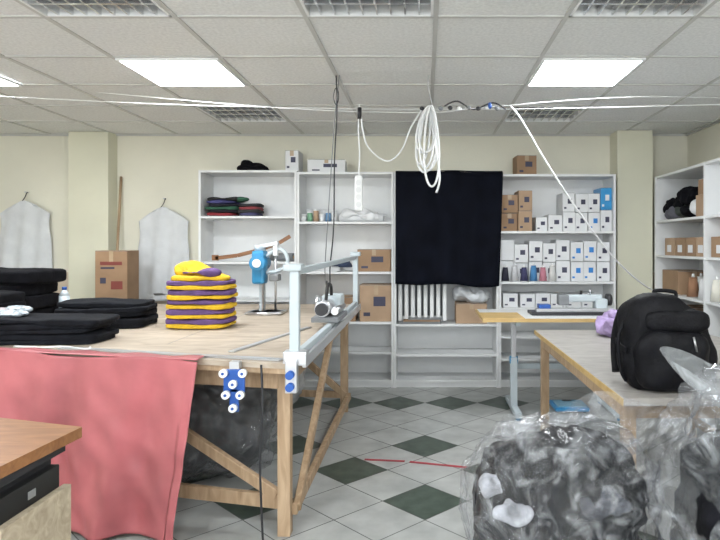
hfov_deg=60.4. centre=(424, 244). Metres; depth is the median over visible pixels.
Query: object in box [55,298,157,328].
fabric
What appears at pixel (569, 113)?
ceiling light
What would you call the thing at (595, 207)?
box stack
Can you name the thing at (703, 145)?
wall
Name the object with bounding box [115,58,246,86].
panel light
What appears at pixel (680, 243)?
cardboard box
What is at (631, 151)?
wall column
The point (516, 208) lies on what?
box stack
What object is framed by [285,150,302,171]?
carton
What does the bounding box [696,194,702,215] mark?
cardboard box
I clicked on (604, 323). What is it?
fabric bag
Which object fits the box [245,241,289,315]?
machine
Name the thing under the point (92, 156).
wall column
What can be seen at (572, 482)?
sack
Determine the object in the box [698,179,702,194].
cardboard box
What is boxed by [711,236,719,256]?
cardboard box
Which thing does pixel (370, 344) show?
shelving unit
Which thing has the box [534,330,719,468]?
work table
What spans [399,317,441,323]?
book stack
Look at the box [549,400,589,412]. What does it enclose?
scale
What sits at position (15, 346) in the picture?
trim
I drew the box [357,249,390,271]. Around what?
cardboard box
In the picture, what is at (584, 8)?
ceiling light
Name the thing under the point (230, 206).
garments
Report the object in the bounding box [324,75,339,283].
hanging cable
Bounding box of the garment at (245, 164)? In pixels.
[237,160,268,169]
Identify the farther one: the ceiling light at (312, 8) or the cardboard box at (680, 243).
the cardboard box at (680, 243)
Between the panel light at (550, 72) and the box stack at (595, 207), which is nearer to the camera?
the panel light at (550, 72)
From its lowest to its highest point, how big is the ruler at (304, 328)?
0.006 m
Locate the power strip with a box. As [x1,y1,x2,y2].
[355,104,362,210]
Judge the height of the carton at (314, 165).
0.121 m
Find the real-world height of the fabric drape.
0.774 m
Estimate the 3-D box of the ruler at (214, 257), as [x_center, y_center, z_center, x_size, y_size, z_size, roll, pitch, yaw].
[-1.571,0.023,5.560,0.718,0.234,0.006,0,0,0]
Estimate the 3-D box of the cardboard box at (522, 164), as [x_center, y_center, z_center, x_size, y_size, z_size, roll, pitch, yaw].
[0.920,-0.726,5.679,0.180,0.181,0.202,0,0,-3]
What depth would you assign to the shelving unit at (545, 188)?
5.83 m
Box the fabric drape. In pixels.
[0,347,203,539]
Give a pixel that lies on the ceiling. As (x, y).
(18, 36)
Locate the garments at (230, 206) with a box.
[205,197,263,215]
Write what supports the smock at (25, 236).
hanging from the wall at (152, 169)
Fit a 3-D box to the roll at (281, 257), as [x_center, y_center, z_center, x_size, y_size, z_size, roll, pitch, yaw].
[-1.325,0.110,5.685,0.286,0.072,0.072,0,0,27]
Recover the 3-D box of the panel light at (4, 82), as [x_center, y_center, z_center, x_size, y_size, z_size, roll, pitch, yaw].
[-2.920,-1.043,3.730,0.576,0.014,0.576,0,0,0]
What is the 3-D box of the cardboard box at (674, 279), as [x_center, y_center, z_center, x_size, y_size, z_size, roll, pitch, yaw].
[2.270,0.319,5.339,0.280,0.201,0.341,0,0,0]
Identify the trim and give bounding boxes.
[13,345,90,348]
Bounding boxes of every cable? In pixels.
[259,365,263,539]
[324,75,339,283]
[510,106,680,295]
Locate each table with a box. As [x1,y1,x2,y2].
[0,304,350,536]
[475,309,619,420]
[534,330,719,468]
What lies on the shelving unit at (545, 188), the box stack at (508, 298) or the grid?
the box stack at (508, 298)
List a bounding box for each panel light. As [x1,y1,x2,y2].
[0,76,22,86]
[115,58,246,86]
[526,58,645,86]
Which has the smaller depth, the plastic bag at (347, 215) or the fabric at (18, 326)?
the fabric at (18, 326)
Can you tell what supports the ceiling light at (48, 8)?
attached to the ceiling
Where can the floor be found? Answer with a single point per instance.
(349, 496)
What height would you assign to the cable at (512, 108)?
1.280 m
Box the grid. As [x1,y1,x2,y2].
[0,0,719,135]
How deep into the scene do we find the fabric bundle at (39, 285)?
3.95 m
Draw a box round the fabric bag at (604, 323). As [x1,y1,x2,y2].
[595,309,617,336]
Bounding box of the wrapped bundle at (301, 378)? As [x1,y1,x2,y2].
[273,371,304,421]
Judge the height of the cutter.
0.565 m
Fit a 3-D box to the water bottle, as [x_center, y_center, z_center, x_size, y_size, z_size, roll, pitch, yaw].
[-2.420,0.390,4.120,0.066,0.220,0.066,0,0,0]
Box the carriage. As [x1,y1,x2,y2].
[311,281,346,322]
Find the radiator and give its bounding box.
[398,284,446,321]
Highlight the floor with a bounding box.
[71,387,719,539]
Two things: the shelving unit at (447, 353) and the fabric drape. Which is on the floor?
the shelving unit at (447, 353)
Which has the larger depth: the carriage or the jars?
the jars
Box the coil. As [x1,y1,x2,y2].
[361,105,440,192]
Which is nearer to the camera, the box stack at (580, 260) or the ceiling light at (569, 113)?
the ceiling light at (569, 113)
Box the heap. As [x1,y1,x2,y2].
[663,186,697,218]
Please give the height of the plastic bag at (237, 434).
0.688 m
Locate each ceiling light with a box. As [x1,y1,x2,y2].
[19,0,171,16]
[195,106,287,121]
[299,0,433,16]
[503,106,588,121]
[569,0,713,16]
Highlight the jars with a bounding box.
[301,209,336,221]
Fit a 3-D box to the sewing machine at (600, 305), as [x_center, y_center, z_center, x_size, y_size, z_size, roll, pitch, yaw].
[1.113,0.434,4.700,0.625,0.189,0.200,0,0,0]
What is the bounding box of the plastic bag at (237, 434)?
[181,384,276,479]
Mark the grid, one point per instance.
(167, 9)
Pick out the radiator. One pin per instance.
(413, 300)
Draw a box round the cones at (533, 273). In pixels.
[501,263,555,281]
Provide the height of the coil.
0.538 m
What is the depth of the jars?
5.56 m
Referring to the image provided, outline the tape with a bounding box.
[364,459,466,467]
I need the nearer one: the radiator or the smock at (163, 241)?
the radiator
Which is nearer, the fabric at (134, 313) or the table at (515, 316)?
the fabric at (134, 313)
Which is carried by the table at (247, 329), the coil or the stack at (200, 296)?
the stack at (200, 296)
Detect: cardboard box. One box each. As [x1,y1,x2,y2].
[95,250,138,298]
[321,295,357,320]
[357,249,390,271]
[360,283,390,321]
[455,301,486,323]
[513,155,536,173]
[662,269,702,294]
[665,238,674,255]
[675,238,685,255]
[686,237,695,255]
[688,305,702,308]
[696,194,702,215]
[696,237,702,256]
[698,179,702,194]
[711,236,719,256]
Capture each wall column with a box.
[68,132,116,298]
[610,130,652,309]
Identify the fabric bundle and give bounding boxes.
[0,267,66,312]
[0,290,25,306]
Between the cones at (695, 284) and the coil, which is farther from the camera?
the cones at (695, 284)
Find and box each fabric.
[0,305,119,344]
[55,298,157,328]
[395,170,502,286]
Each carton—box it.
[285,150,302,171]
[308,159,346,171]
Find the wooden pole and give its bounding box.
[116,176,122,249]
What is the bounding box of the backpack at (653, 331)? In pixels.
[610,288,717,391]
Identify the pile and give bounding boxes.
[315,261,351,271]
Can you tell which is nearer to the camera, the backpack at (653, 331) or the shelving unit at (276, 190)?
the backpack at (653, 331)
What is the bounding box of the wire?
[1,75,719,112]
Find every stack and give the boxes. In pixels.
[165,260,237,328]
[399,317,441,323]
[501,190,531,230]
[501,240,609,280]
[501,291,596,306]
[532,188,611,230]
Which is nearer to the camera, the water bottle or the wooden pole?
the water bottle
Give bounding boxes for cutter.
[283,252,360,392]
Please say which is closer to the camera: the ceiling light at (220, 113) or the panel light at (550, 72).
the panel light at (550, 72)
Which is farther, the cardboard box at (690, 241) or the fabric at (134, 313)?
the cardboard box at (690, 241)
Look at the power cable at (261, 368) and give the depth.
2.57 m
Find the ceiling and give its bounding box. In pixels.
[0,0,719,133]
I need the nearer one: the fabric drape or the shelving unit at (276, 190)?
the fabric drape
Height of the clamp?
0.210 m
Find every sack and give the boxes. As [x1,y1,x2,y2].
[472,424,649,539]
[670,362,719,539]
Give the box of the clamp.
[219,360,246,412]
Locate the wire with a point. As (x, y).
(489, 104)
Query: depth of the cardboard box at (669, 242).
5.28 m
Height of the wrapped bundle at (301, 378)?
0.598 m
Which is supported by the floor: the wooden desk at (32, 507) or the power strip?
the wooden desk at (32, 507)
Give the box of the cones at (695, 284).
[687,273,719,302]
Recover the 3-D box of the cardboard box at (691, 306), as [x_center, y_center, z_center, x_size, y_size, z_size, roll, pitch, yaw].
[2.280,0.649,5.199,0.280,0.261,0.321,0,0,0]
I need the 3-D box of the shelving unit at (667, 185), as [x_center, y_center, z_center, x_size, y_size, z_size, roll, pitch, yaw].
[2.292,0.330,4.090,0.405,1.900,3.000,0,0,0]
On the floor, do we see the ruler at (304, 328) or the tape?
the tape
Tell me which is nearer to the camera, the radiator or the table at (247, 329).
the table at (247, 329)
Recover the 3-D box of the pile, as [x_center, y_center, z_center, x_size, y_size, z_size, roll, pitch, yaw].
[-0.877,0.184,5.645,0.431,0.109,0.258,0,0,0]
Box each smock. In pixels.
[0,192,52,267]
[138,198,188,301]
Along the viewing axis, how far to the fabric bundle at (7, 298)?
3.61 m
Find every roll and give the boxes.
[269,253,293,260]
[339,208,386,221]
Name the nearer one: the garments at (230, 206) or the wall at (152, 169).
the garments at (230, 206)
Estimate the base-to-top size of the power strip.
0.660 m
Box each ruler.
[58,327,310,360]
[212,235,290,259]
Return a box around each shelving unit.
[198,170,298,303]
[297,172,393,387]
[394,172,498,387]
[499,174,615,387]
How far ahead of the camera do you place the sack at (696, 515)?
1.74 m
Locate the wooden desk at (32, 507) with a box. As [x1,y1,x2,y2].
[0,418,81,539]
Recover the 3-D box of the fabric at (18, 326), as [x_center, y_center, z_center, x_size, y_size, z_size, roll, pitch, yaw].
[-2.023,0.408,3.205,0.766,0.181,0.356,0,0,0]
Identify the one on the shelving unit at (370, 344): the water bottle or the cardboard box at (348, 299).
the cardboard box at (348, 299)
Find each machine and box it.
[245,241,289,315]
[527,289,612,315]
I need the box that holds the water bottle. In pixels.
[59,287,69,307]
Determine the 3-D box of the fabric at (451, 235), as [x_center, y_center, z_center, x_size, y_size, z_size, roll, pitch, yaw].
[0.215,-0.146,5.474,0.956,1.046,0.089,0,0,0]
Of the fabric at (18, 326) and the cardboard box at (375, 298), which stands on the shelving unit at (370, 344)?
the cardboard box at (375, 298)
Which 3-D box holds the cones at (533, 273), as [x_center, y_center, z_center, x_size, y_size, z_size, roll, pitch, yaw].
[0.938,0.244,5.545,0.497,0.170,0.072,0,0,0]
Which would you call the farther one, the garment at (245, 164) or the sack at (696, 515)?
the garment at (245, 164)
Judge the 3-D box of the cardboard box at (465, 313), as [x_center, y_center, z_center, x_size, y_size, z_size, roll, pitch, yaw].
[0.420,0.619,5.669,0.280,0.181,0.261,0,0,0]
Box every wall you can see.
[0,136,686,303]
[687,123,719,166]
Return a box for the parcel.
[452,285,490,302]

